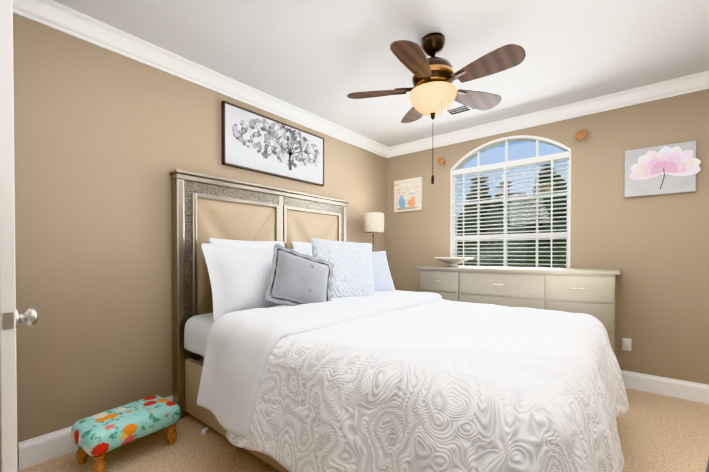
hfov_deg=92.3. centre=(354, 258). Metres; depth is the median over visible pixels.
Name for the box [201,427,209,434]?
plug
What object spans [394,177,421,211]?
picture
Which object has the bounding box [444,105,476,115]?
ceiling vent
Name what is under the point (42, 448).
baseboard
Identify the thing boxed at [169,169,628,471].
bed
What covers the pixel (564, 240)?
tree
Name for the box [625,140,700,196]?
framed picture
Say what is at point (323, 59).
ceiling
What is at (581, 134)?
tieback
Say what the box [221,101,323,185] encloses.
framed picture
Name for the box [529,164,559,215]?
tree
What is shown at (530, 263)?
hedge
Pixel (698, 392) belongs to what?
baseboard
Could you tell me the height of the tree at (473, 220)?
4.633 m
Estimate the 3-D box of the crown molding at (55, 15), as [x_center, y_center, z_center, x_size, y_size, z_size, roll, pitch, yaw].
[-0.935,-1.308,2.640,0.085,0.105,4.337,0,1,39]
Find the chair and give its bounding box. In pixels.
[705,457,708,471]
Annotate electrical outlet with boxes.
[622,338,630,350]
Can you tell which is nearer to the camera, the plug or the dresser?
the plug
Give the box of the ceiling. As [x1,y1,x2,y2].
[53,0,708,146]
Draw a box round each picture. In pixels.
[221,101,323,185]
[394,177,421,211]
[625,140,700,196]
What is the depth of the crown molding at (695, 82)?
3.04 m
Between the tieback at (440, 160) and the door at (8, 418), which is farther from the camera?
the tieback at (440, 160)
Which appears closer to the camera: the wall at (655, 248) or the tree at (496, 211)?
the wall at (655, 248)
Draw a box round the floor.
[18,388,708,471]
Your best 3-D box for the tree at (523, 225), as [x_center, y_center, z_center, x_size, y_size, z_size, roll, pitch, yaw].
[7.237,-0.711,14.907,2.544,4.320,2.551,0,1,39]
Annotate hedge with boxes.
[457,246,565,267]
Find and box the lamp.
[363,212,383,251]
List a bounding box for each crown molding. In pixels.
[13,0,392,157]
[389,70,708,156]
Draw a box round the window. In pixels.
[450,135,570,267]
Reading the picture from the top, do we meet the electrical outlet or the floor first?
the electrical outlet
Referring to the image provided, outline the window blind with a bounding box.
[452,152,568,267]
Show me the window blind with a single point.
(541, 160)
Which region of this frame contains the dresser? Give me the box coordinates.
[417,265,621,358]
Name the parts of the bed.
headboard frame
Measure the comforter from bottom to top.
0.508 m
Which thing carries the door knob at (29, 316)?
attached to the door at (8, 418)
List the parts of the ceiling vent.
dark ceiling air vent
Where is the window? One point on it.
(462, 162)
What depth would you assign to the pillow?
3.04 m
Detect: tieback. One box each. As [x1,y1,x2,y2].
[437,157,444,164]
[576,130,586,139]
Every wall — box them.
[13,13,386,467]
[386,89,708,384]
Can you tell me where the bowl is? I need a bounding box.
[434,257,473,266]
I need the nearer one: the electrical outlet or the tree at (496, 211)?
the electrical outlet
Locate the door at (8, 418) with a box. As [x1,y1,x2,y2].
[0,0,17,471]
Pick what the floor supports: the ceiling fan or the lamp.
the lamp
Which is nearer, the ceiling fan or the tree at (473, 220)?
the ceiling fan
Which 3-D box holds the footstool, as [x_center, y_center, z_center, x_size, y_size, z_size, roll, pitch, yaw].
[-1.259,0.970,1.903,0.290,0.236,0.460,0,1,33]
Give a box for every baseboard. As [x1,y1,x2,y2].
[18,395,172,469]
[621,370,708,403]
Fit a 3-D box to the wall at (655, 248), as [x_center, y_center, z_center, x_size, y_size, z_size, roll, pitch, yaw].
[1.847,-0.147,3.271,3.900,2.440,0.150,0,1,39]
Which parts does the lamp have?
lamp shade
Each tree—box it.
[457,195,491,246]
[466,175,491,211]
[486,182,513,243]
[491,192,548,246]
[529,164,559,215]
[538,179,566,245]
[552,204,566,245]
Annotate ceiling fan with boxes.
[347,32,525,183]
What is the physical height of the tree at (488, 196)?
6.946 m
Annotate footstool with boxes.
[71,395,179,471]
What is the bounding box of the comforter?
[226,299,628,471]
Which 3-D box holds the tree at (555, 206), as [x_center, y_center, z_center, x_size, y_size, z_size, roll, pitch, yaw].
[8.918,-1.032,15.170,2.884,4.958,2.834,0,1,39]
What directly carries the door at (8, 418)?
in the wall at (106, 141)
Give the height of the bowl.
0.092 m

